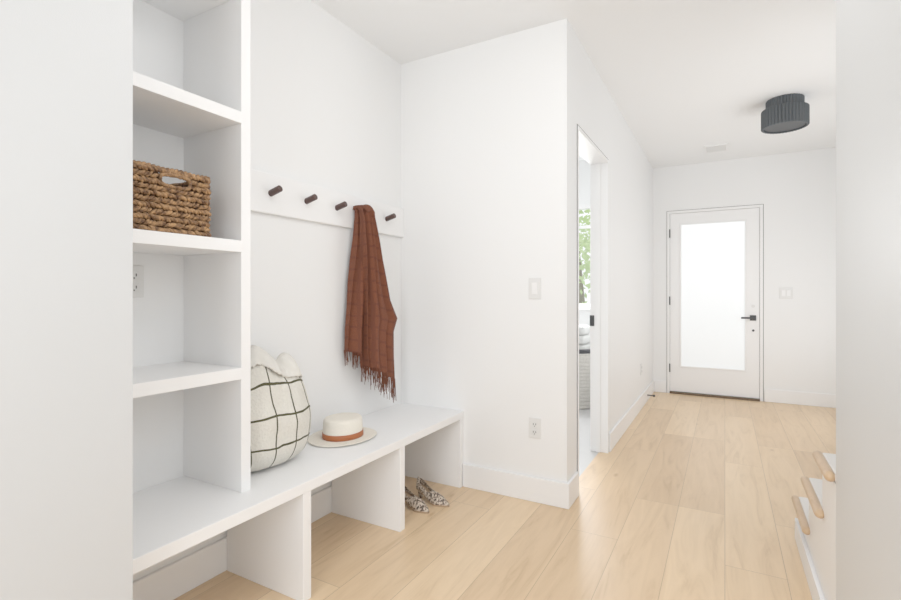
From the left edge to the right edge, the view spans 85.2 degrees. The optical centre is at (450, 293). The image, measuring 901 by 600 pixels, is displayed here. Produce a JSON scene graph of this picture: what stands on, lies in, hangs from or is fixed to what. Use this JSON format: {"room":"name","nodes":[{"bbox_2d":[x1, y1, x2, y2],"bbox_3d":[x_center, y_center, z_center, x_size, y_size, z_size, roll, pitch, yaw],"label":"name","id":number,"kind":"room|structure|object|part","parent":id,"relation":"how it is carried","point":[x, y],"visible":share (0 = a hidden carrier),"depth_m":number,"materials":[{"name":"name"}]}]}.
{"room":"entryway mudroom","nodes":[
{"label":"entryway mudroom","id":0,"kind":"room"},
{"bbox_2d":[0,0,132,599],"bbox_3d":[-1.659,-0.170,0.405,0.690,2.700,2.285,0,0,29],"label":"wall","id":1,"kind":"structure","parent":0,"point":[66,66],"depth_m":1.11,"materials":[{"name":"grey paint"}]},
{"bbox_2d":[133,0,400,580],"bbox_3d":[-0.835,-0.170,2.459,0.120,2.700,2.105,0,0,29],"label":"wall","id":2,"kind":"structure","parent":0,"point":[326,100],"depth_m":2.43,"materials":[{"name":"white paint"}]},
{"bbox_2d":[133,266,143,297],"bbox_3d":[-1.146,-0.045,1.771,0.010,0.116,0.072,0,0,29],"label":"wall outlet","id":3,"kind":"object","parent":2,"relation":"attached to","point":[138,271],"visible":0.51,"depth_m":1.78,"materials":[{"name":"white plastic"}]},
{"bbox_2d":[133,271,138,279],"bbox_3d":[-1.143,-0.067,1.769,0.003,0.031,0.034,0,0,29],"label":"receptacle","id":4,"kind":"object","parent":3,"relation":"attached to","point":[135,273],"depth_m":1.77,"materials":[{"name":"grey plastic"}]},
{"bbox_2d":[133,283,138,291],"bbox_3d":[-1.143,-0.023,1.769,0.003,0.031,0.034,0,0,29],"label":"receptacle","id":5,"kind":"object","parent":3,"relation":"attached to","point":[135,285],"depth_m":1.77,"materials":[{"name":"grey plastic"}]},
{"bbox_2d":[133,485,331,599],"bbox_3d":[-0.815,1.110,2.356,0.016,0.140,1.945,0,0,29],"label":"baseboard","id":6,"kind":"structure","parent":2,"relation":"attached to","point":[175,579],"depth_m":1.95,"materials":[{"name":"white paint"}]},
{"bbox_2d":[251,169,403,236],"bbox_3d":[-0.643,-0.468,2.587,0.090,0.189,1.454,0,0,29],"label":"peg rail","id":7,"kind":"object","parent":2,"relation":"attached to","point":[271,194],"visible":0.74,"depth_m":2.51,"materials":[{"name":"white paint"}]},
{"bbox_2d":[344,204,396,402],"bbox_3d":[-0.444,0.076,2.844,0.131,1.173,0.380,0,0,29],"label":"scarf","id":8,"kind":"object","parent":7,"relation":"hanging from","point":[371,318],"visible":1,"depth_m":2.76,"materials":[{"name":"orange fabric"}]},
{"bbox_2d":[401,24,545,478],"bbox_3d":[0.134,-0.170,3.054,0.990,2.700,0.120,0,0,29],"label":"wall","id":9,"kind":"structure","parent":0,"point":[473,117],"depth_m":2.96,"materials":[{"name":"white paint"}]},
{"bbox_2d":[463,463,569,508],"bbox_3d":[0.365,1.110,2.846,0.656,0.140,0.016,0,0,29],"label":"baseboard","id":10,"kind":"structure","parent":9,"relation":"attached to","point":[525,487],"depth_m":2.83,"materials":[{"name":"white paint"}]},
{"bbox_2d":[529,278,540,298],"bbox_3d":[0.479,-0.032,2.785,0.073,0.120,0.013,0,0,29],"label":"light switch","id":11,"kind":"object","parent":9,"relation":"attached to","point":[534,283],"visible":1,"depth_m":2.78,"materials":[{"name":"white plastic"}]},
{"bbox_2d":[529,417,540,438],"bbox_3d":[0.479,0.763,2.786,0.072,0.116,0.010,0,0,29],"label":"wall outlet","id":12,"kind":"object","parent":9,"relation":"attached to","point":[534,423],"visible":1,"depth_m":2.78,"materials":[{"name":"white plastic"}]},
{"bbox_2d":[174,392,835,599],"bbox_3d":[0.255,1.230,2.665,5.040,0.100,8.100,0,0,29],"label":"floor","id":13,"kind":"structure","parent":0,"point":[693,501],"depth_m":2.43,"materials":[{"name":"brown wood"}]},
{"bbox_2d":[133,403,463,599],"bbox_3d":[-0.607,0.950,2.263,0.470,0.460,1.985,0,0,29],"label":"bench","id":14,"kind":"object","parent":13,"relation":"on","point":[267,525],"visible":0.71,"depth_m":1.98,"materials":[{"name":"white paint"}]},
{"bbox_2d":[133,0,250,492],"bbox_3d":[-1.015,-0.400,1.658,0.348,2.240,0.531,0,0,29],"label":"open shelving","id":15,"kind":"object","parent":14,"relation":"on","point":[212,113],"visible":0.48,"depth_m":1.80,"materials":[{"name":"white paint"}]},
{"bbox_2d":[133,160,211,236],"bbox_3d":[-1.017,-0.297,1.647,0.308,0.217,0.293,0,0,29],"label":"wicker basket","id":16,"kind":"object","parent":15,"relation":"on","point":[180,208],"visible":0.57,"depth_m":1.56,"materials":[{"name":"brown wicker"}]},
{"bbox_3d":[-0.887,-0.362,1.581,0.016,0.049,0.108,0,0,29],"label":"handle","id":17,"kind":"part","parent":16,"relation":"part of","materials":[{"name":"brown wicker"}]},
{"bbox_3d":[-1.020,-1.099,1.649,0.348,0.042,0.471,0,0,29],"label":"shelf","id":18,"kind":"part","parent":15,"relation":"part of","materials":[{"name":"white paint"}]},
{"bbox_3d":[-1.020,-0.637,1.649,0.348,0.042,0.471,0,0,29],"label":"shelf","id":19,"kind":"part","parent":15,"relation":"part of","materials":[{"name":"white paint"}]},
{"bbox_3d":[-1.020,-0.172,1.649,0.348,0.042,0.471,0,0,29],"label":"shelf","id":20,"kind":"part","parent":15,"relation":"part of","materials":[{"name":"white paint"}]},
{"bbox_3d":[-1.020,0.287,1.649,0.348,0.042,0.471,0,0,29],"label":"shelf","id":21,"kind":"part","parent":15,"relation":"part of","materials":[{"name":"white paint"}]},
{"bbox_3d":[-0.897,-0.400,1.873,0.345,2.240,0.040,0,0,29],"label":"panel","id":22,"kind":"part","parent":15,"relation":"part of","materials":[{"name":"white paint"}]},
{"bbox_2d":[251,345,310,471],"bbox_3d":[-0.779,0.466,2.070,0.283,0.507,0.409,0,0,29],"label":"bag","id":23,"kind":"object","parent":14,"relation":"on","point":[280,405],"visible":0.7,"depth_m":1.99,"materials":[{"name":"beige fabric"}]},
{"bbox_2d":[308,412,376,446],"bbox_3d":[-0.540,0.667,2.463,0.318,0.103,0.367,0,0,29],"label":"straw hat","id":24,"kind":"object","parent":14,"relation":"on","point":[339,429],"visible":0.99,"depth_m":2.39,"materials":[{"name":"beige fabric"}]},
{"bbox_3d":[-0.540,0.665,2.463,0.186,0.098,0.210,0,0,29],"label":"crown","id":25,"kind":"part","parent":24,"relation":"part of","materials":[{"name":"white fabric"}]},
{"bbox_2d":[405,486,428,513],"bbox_3d":[-0.205,1.123,2.713,0.235,0.114,0.082,0,0,39],"label":"shoe","id":26,"kind":"object","parent":13,"relation":"on","point":[415,503],"visible":0.77,"depth_m":2.68,"materials":[{"name":"leather"}]},
{"bbox_2d":[416,477,448,506],"bbox_3d":[-0.103,1.123,2.786,0.235,0.114,0.082,0,0,39],"label":"shoe","id":27,"kind":"object","parent":13,"relation":"on","point":[434,498],"visible":1,"depth_m":2.77,"materials":[{"name":"leather"}]},
{"bbox_2d":[579,349,589,408],"bbox_3d":[1.312,0.873,5.248,0.580,0.615,0.580,0,0,29],"label":"laundry hamper","id":28,"kind":"object","parent":13,"relation":"on","point":[584,354],"visible":0.16,"depth_m":4.99,"materials":[{"name":"white wicker"}]},
{"bbox_2d":[579,325,589,348],"bbox_3d":[1.312,0.481,5.248,0.340,0.298,0.280,0,0,29],"label":"folded towels","id":29,"kind":"object","parent":28,"relation":"in","point":[584,337],"visible":0.33,"depth_m":5.09,"materials":[{"name":"white fabric"}]},
{"bbox_2d":[791,451,835,599],"bbox_3d":[1.885,0.879,1.748,1.018,0.602,0.944,0,0,29],"label":"staircase","id":30,"kind":"structure","parent":13,"relation":"on","point":[815,524],"depth_m":1.80,"materials":[{"name":"white paint"}]},
{"bbox_3d":[1.449,1.130,1.970,0.016,0.100,0.906,0,0,29],"label":"skirt baseboard","id":31,"kind":"part","parent":30,"relation":"part of","materials":[{"name":"white paint"}]},
{"bbox_2d":[311,0,835,168],"bbox_3d":[0.211,-1.570,2.690,5.140,0.100,8.100,0,0,29],"label":"ceiling","id":32,"kind":"structure","parent":0,"point":[685,77],"depth_m":3.03,"materials":[{"name":"white paint"}]},
{"bbox_2d":[704,143,727,152],"bbox_3d":[2.764,-1.515,5.100,0.220,0.010,0.260,0,0,29],"label":"ceiling vent","id":33,"kind":"object","parent":32,"relation":"in","point":[719,147],"visible":1,"depth_m":5.09,"materials":[{"name":"white metal"}]},
{"bbox_2d":[761,93,809,133],"bbox_3d":[2.613,-1.410,3.832,0.314,0.220,0.315,0,0,29],"label":"ceiling light","id":34,"kind":"object","parent":32,"relation":"attached to","point":[785,113],"visible":1,"depth_m":3.74,"materials":[{"name":"grey metal"}]},
{"bbox_2d":[764,121,805,131],"bbox_3d":[2.613,-1.312,3.832,0.268,0.004,0.268,0,0,29],"label":"diffuser","id":35,"kind":"object","parent":34,"relation":"attached to","point":[769,126],"depth_m":3.83,"materials":[{"name":"grey"}]},
{"bbox_2d":[579,160,589,343],"bbox_3d":[0.811,-0.170,6.033,2.720,2.700,0.120,0,0,29],"label":"wall","id":36,"kind":"structure","parent":0,"point":[584,166],"depth_m":5.57,"materials":[{"name":"white paint"}]},
{"bbox_2d":[579,204,589,309],"bbox_3d":[1.219,-0.417,5.758,1.160,1.205,0.120,0,0,29],"label":"window","id":37,"kind":"structure","parent":36,"relation":"in","point":[582,206],"depth_m":5.57,"materials":[{"name":"white paint"}]},
{"bbox_2d":[546,18,652,482],"bbox_3d":[1.496,-0.170,4.349,0.120,2.700,3.710,0,0,29],"label":"wall","id":38,"kind":"structure","parent":0,"point":[576,93],"depth_m":2.88,"materials":[{"name":"white paint"}]},
{"bbox_2d":[567,471,578,506],"bbox_3d":[0.698,1.110,2.786,0.016,0.140,0.203,0,0,29],"label":"baseboard","id":39,"kind":"structure","parent":38,"relation":"attached to","point":[574,481],"depth_m":2.78,"materials":[{"name":"white paint"}]},
{"bbox_2d":[577,124,608,471],"bbox_3d":[0.906,0.089,3.298,0.133,2.181,0.882,0,0,29],"label":"door frame","id":40,"kind":"structure","parent":38,"relation":"in","point":[599,163],"depth_m":3.64,"materials":[{"name":"white paint"}]},
{"bbox_3d":[1.063,0.200,3.680,0.032,0.080,0.005,0,0,29],"label":"strike plate","id":41,"kind":"part","parent":40,"relation":"part of","materials":[{"name":"grey metal"}]},
{"bbox_2d":[609,380,653,451],"bbox_3d":[1.823,1.110,4.794,0.016,0.140,2.613,0,0,29],"label":"baseboard","id":42,"kind":"structure","parent":38,"relation":"attached to","point":[619,429],"depth_m":4.34,"materials":[{"name":"white paint"}]},
{"bbox_2d":[653,147,835,393],"bbox_3d":[3.391,-0.170,5.482,2.320,2.700,0.120,0,0,29],"label":"wall","id":43,"kind":"structure","parent":0,"point":[796,190],"depth_m":5.30,"materials":[{"name":"white paint"}]},
{"bbox_2d":[654,380,665,392],"bbox_3d":[2.520,1.110,5.892,0.128,0.140,0.016,0,0,29],"label":"baseboard","id":44,"kind":"structure","parent":43,"relation":"attached to","point":[659,386],"depth_m":5.89,"materials":[{"name":"white paint"}]},
{"bbox_2d":[667,204,763,400],"bbox_3d":[3.026,0.096,5.646,0.979,2.169,0.170,0,0,29],"label":"door","id":45,"kind":"structure","parent":43,"relation":"in","point":[715,256],"depth_m":5.62,"materials":[{"name":"white paint"}]},
{"bbox_3d":[3.017,0.018,5.648,0.655,1.675,0.008,0,0,29],"label":"glass pane","id":46,"kind":"part","parent":45,"relation":"part of","materials":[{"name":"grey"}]},
{"bbox_3d":[3.304,0.265,5.430,0.145,0.060,0.064,0,0,29],"label":"handle","id":47,"kind":"part","parent":45,"relation":"part of","materials":[{"name":"grey metal"}]},
{"bbox_2d":[779,287,792,298],"bbox_3d":[3.616,-0.010,5.280,0.120,0.120,0.013,0,0,29],"label":"light switch","id":48,"kind":"object","parent":43,"relation":"attached to","point":[784,293],"visible":1,"depth_m":5.28,"materials":[{"name":"white plastic"}]},
{"bbox_2d":[764,389,835,407],"bbox_3d":[3.854,1.110,5.145,0.942,0.140,0.016,0,0,29],"label":"baseboard","id":49,"kind":"structure","parent":43,"relation":"attached to","point":[770,395],"depth_m":5.21,"materials":[{"name":"white paint"}]},
{"bbox_2d":[836,0,900,599],"bbox_3d":[0.413,-0.170,-0.019,0.120,2.700,3.570,0,0,29],"label":"wall","id":50,"kind":"structure","parent":0,"point":[868,32],"depth_m":1.21,"materials":[{"name":"white paint"}]},
{"label":"outside","id":51,"kind":"structure","parent":0,"visible":0},
{"bbox_3d":[5.242,1.530,13.454,14.000,0.100,15.400,0,0,29],"label":"ground","id":52,"kind":"structure","parent":51,"visible":0},
{"bbox_2d":[579,209,589,303],"bbox_3d":[2.580,-0.539,9.546,3.030,4.050,2.255,0,0,29],"label":"tree","id":53,"kind":"object","parent":52,"relation":"on","point":[585,243],"visible":0.09,"depth_m":9.33,"materials":[{"name":"green plant"}]}
]}

